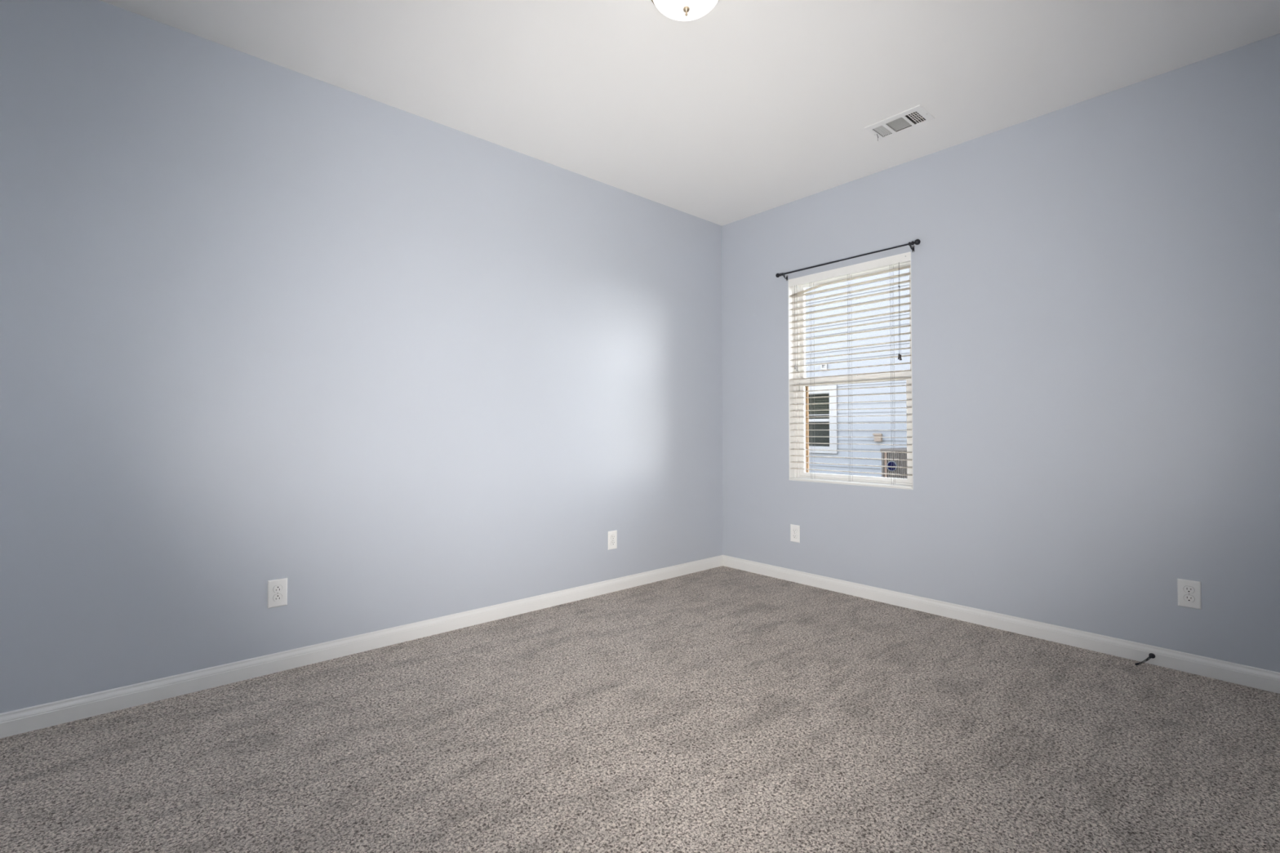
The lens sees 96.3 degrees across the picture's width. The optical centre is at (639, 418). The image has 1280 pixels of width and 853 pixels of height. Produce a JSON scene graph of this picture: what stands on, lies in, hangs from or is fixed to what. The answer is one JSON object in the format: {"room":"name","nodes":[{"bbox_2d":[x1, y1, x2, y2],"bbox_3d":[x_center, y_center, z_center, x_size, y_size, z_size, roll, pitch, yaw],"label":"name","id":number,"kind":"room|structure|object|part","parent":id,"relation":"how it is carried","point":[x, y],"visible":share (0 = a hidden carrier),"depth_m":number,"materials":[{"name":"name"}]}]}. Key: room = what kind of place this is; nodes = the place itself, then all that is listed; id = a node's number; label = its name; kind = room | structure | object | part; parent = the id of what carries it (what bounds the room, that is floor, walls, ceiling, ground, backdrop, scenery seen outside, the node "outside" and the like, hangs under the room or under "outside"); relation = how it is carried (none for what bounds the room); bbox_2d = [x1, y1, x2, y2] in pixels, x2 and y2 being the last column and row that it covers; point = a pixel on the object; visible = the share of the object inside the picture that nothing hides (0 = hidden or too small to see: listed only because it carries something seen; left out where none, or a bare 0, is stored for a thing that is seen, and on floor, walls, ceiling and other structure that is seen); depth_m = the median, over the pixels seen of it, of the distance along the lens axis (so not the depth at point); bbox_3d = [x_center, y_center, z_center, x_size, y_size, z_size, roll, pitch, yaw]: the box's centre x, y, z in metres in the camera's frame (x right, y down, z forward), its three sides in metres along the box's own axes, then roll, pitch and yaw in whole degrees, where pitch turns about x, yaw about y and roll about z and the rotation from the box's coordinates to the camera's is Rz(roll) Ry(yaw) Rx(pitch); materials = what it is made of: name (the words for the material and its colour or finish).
{"room":"empty bedroom","nodes":[
{"label":"empty bedroom","id":0,"kind":"room"},
{"bbox_2d":[0,0,722,713],"bbox_3d":[-0.919,-0.220,3.328,4.400,2.743,0.150,1,-2,-42],"label":"wall","id":1,"kind":"structure","parent":0,"point":[261,321],"depth_m":2.63,"materials":[{"name":"blue paint"}]},
{"bbox_2d":[267,577,287,608],"bbox_3d":[-1.626,0.785,2.574,0.076,0.122,0.010,1,-2,-42],"label":"wall outlet","id":2,"kind":"object","parent":1,"relation":"attached to","point":[277,588],"visible":1,"depth_m":2.57,"materials":[{"name":"white plastic"}]},
{"bbox_2d":[272,585,282,592],"bbox_3d":[-1.625,0.766,2.574,0.037,0.030,0.001,1,-2,-42],"label":"receptacle","id":3,"kind":"object","parent":2,"relation":"attached to","point":[276,588],"depth_m":2.57,"materials":[{"name":"white plastic"}]},
{"bbox_2d":[272,593,282,601],"bbox_3d":[-1.625,0.805,2.573,0.037,0.030,0.001,1,-2,-42],"label":"receptacle","id":4,"kind":"object","parent":2,"relation":"attached to","point":[276,597],"depth_m":2.57,"materials":[{"name":"white plastic"}]},
{"bbox_2d":[0,555,723,738],"bbox_3d":[-0.866,1.109,3.239,4.100,0.083,0.013,1,-2,-42],"label":"baseboard","id":5,"kind":"structure","parent":1,"relation":"attached to","point":[24,720],"depth_m":2.60,"materials":[{"name":"white paint"}]},
{"bbox_2d":[608,530,617,550],"bbox_3d":[-0.183,0.819,3.852,0.076,0.122,0.010,1,-2,-42],"label":"wall outlet","id":6,"kind":"object","parent":1,"relation":"attached to","point":[612,535],"visible":1,"depth_m":3.85,"materials":[{"name":"white plastic"}]},
{"bbox_2d":[0,565,1279,852],"bbox_3d":[0.177,1.186,2.059,4.400,0.120,3.460,1,-2,-42],"label":"floor","id":7,"kind":"structure","parent":0,"point":[720,709],"depth_m":1.97,"materials":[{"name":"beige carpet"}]},
{"bbox_2d":[99,0,1279,226],"bbox_3d":[0.180,-1.676,2.120,4.400,0.120,3.460,1,-2,-42],"label":"ceiling","id":8,"kind":"structure","parent":0,"point":[740,109],"depth_m":2.61,"materials":[{"name":"white paint"}]},
{"bbox_2d":[651,0,719,21],"bbox_3d":[0.172,-1.552,2.124,0.282,0.128,0.282,1,-2,-42],"label":"ceiling lamp","id":9,"kind":"object","parent":8,"relation":"attached to","point":[677,10],"visible":1,"depth_m":2.13,"materials":[{"name":"white glass"}]},
{"bbox_2d":[864,104,934,139],"bbox_3d":[1.398,-1.633,3.096,0.190,0.146,0.298,1,-2,-42],"label":"ceiling vent","id":10,"kind":"object","parent":8,"relation":"in","point":[917,115],"visible":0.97,"depth_m":3.10,"materials":[{"name":"white metal"}]},
{"bbox_3d":[1.345,-1.598,3.178,0.132,0.014,0.049,1,-2,-42],"label":"louvre panel","id":11,"kind":"part","parent":10,"relation":"part of","materials":[{"name":"white metal"}]},
{"bbox_3d":[1.405,-1.598,3.111,0.131,0.012,0.089,1,-2,-42],"label":"louvre panel","id":12,"kind":"part","parent":10,"relation":"part of","materials":[{"name":"white metal"}]},
{"bbox_3d":[1.462,-1.602,3.042,0.130,0.021,0.060,1,-2,-42],"label":"louvre panel","id":13,"kind":"part","parent":10,"relation":"part of","materials":[{"name":"white metal"}]},
{"bbox_2d":[721,33,1279,672],"bbox_3d":[1.819,-0.215,3.443,0.150,2.743,3.310,1,-2,-42],"label":"wall","id":14,"kind":"structure","parent":0,"point":[1095,281],"depth_m":2.91,"materials":[{"name":"blue paint"}]},
{"bbox_2d":[790,524,799,542],"bbox_3d":[1.107,0.825,4.101,0.010,0.122,0.076,1,-2,-42],"label":"wall outlet","id":15,"kind":"object","parent":14,"relation":"attached to","point":[794,529],"visible":1,"depth_m":4.10,"materials":[{"name":"white plastic"}]},
{"bbox_2d":[775,239,920,280],"bbox_3d":[1.349,-1.040,3.834,0.057,0.059,1.030,1,-2,-42],"label":"curtain rod","id":16,"kind":"object","parent":14,"relation":"attached to","point":[917,242],"visible":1,"depth_m":3.75,"materials":[{"name":"black paint"}]},
{"bbox_3d":[1.340,-1.053,3.828,0.011,0.011,0.905,1,-2,-42],"label":"rod","id":17,"kind":"part","parent":16,"relation":"part of","materials":[{"name":"black paint"}]},
{"bbox_2d":[788,251,913,489],"bbox_3d":[1.427,-0.286,3.886,0.150,1.459,0.880,1,-2,-42],"label":"window","id":18,"kind":"structure","parent":14,"relation":"in","point":[793,423],"depth_m":4.16,"materials":[{"name":"white plastic"}]},
{"bbox_2d":[788,252,912,488],"bbox_3d":[1.391,-0.287,3.853,0.071,1.452,0.878,1,-2,-42],"label":"window blind","id":19,"kind":"object","parent":18,"relation":"attached to","point":[904,258],"visible":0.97,"depth_m":3.82,"materials":[{"name":"white plastic"}]},
{"bbox_3d":[1.116,-0.671,4.132,0.002,0.578,0.005,1,-1,-23],"label":"tilt cord","id":20,"kind":"part","parent":19,"relation":"part of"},
{"bbox_3d":[1.218,-0.272,4.056,0.013,1.398,0.060,-1,-1,33],"label":"ladder cord","id":21,"kind":"part","parent":19,"relation":"part of","materials":[{"name":"white fabric"}]},
{"bbox_3d":[1.407,-0.276,3.842,0.013,1.398,0.060,-1,-1,33],"label":"ladder cord","id":22,"kind":"part","parent":19,"relation":"part of","materials":[{"name":"white fabric"}]},
{"bbox_3d":[1.388,0.431,3.836,0.054,0.014,0.868,1,-2,-42],"label":"rail","id":23,"kind":"part","parent":19,"relation":"part of","materials":[{"name":"white plastic"}]},
{"bbox_3d":[1.597,-0.281,3.628,0.013,1.398,0.060,-1,-1,33],"label":"ladder cord","id":24,"kind":"part","parent":19,"relation":"part of","materials":[{"name":"white fabric"}]},
{"bbox_3d":[1.613,-0.684,3.572,0.004,0.575,0.002,0,-1,22],"label":"lift cord","id":25,"kind":"part","parent":19,"relation":"part of","materials":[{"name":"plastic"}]},
{"bbox_3d":[1.617,-0.680,3.567,0.002,0.582,0.006,1,-1,-28],"label":"lift cord","id":26,"kind":"part","parent":19,"relation":"part of","materials":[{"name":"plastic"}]},
{"bbox_3d":[1.474,0.073,3.920,0.011,0.678,0.808,1,-2,-42],"label":"screen frame","id":27,"kind":"part","parent":18,"relation":"part of","materials":[{"name":"white metal"}]},
{"bbox_3d":[1.460,-0.614,3.921,0.024,0.740,0.811,1,-2,-42],"label":"sash","id":28,"kind":"part","parent":18,"relation":"part of","materials":[{"name":"white plastic"}]},
{"bbox_3d":[1.440,0.066,3.890,0.024,0.696,0.811,1,-2,-42],"label":"sash","id":29,"kind":"part","parent":18,"relation":"part of","materials":[{"name":"white plastic"}]},
{"bbox_2d":[722,555,1279,693],"bbox_3d":[1.707,1.115,3.416,0.013,0.083,3.160,1,-2,-42],"label":"baseboard","id":30,"kind":"structure","parent":14,"relation":"attached to","point":[1241,674],"depth_m":2.97,"materials":[{"name":"white paint"}]},
{"bbox_2d":[1134,653,1155,665],"bbox_3d":[2.332,1.115,2.646,0.095,0.052,0.025,0,-1,-10],"label":"door stop","id":31,"kind":"object","parent":30,"relation":"attached to","point":[1152,655],"visible":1,"depth_m":2.64,"materials":[{"name":"black paint"}]},
{"bbox_2d":[1177,578,1201,609],"bbox_3d":[2.463,0.789,2.572,0.010,0.122,0.076,1,-2,-42],"label":"wall outlet","id":32,"kind":"object","parent":14,"relation":"attached to","point":[1188,591],"visible":1,"depth_m":2.57,"materials":[{"name":"white plastic"}]},
{"bbox_2d":[1183,586,1194,593],"bbox_3d":[2.461,0.769,2.571,0.004,0.030,0.037,1,-2,-42],"label":"receptacle","id":33,"kind":"object","parent":32,"relation":"attached to","point":[1187,589],"depth_m":2.57,"materials":[{"name":"white plastic"}]},
{"bbox_2d":[1183,594,1195,602],"bbox_3d":[2.462,0.808,2.571,0.001,0.030,0.037,1,-2,-42],"label":"receptacle","id":34,"kind":"object","parent":32,"relation":"attached to","point":[1187,597],"depth_m":2.57,"materials":[{"name":"white plastic"}]},
{"label":"outside","id":35,"kind":"structure","parent":0,"visible":0},
{"bbox_3d":[23.189,2.025,24.554,59.800,0.100,80.000,1,-2,-42],"label":"ground","id":36,"kind":"structure","parent":35,"visible":0},
{"bbox_2d":[804,268,910,476],"bbox_3d":[4.985,-2.540,16.395,8.700,8.650,14.800,1,-2,-42],"label":"neighbouring house","id":37,"kind":"structure","parent":36,"relation":"on","point":[819,435],"depth_m":11.17,"materials":[{"name":"blue"}]},
{"bbox_3d":[3.569,0.047,11.964,0.040,1.092,0.912,1,-2,-42],"label":"window sash","id":38,"kind":"part","parent":37,"relation":"part of","materials":[{"name":"white plastic"}]},
{"bbox_3d":[3.620,0.048,12.009,0.015,1.092,0.912,1,-2,-42],"label":"pane","id":39,"kind":"part","parent":37,"relation":"part of","materials":[{"name":"clear glass"}]},
{"bbox_2d":[808,394,829,413],"bbox_3d":[3.610,-0.295,11.994,0.020,0.390,0.852,1,-2,-42],"label":"window","id":40,"kind":"structure","parent":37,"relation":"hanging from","point":[817,400],"depth_m":11.87,"materials":[{"name":"glass"}]},
{"bbox_3d":[3.609,-0.065,11.989,0.028,0.020,0.852,1,-2,-42],"label":"blind rail","id":41,"kind":"part","parent":37,"relation":"part of","materials":[{"name":"white plastic"}]},
{"bbox_3d":[3.547,0.033,11.945,0.080,1.374,1.242,1,-2,-42],"label":"window trim","id":42,"kind":"part","parent":37,"relation":"part of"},
{"bbox_2d":[820,364,827,369],"bbox_3d":[3.761,-1.054,11.704,0.050,0.135,0.140,1,-2,-42],"label":"wall vent","id":43,"kind":"object","parent":37,"relation":"attached to","point":[824,366],"depth_m":11.70,"materials":[{"name":"white plastic"}]},
{"bbox_2d":[880,447,906,478],"bbox_3d":[4.328,1.050,8.914,0.920,1.150,0.927,1,-2,-42],"label":"air conditioner","id":44,"kind":"object","parent":36,"relation":"on","point":[884,455],"visible":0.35,"depth_m":8.80,"materials":[{"name":"beige metal"}]},
{"bbox_3d":[3.819,1.040,8.898,0.024,1.050,0.035,1,-2,-42],"label":"corner post","id":45,"kind":"part","parent":44,"relation":"part of","materials":[{"name":"beige metal"}]}
]}

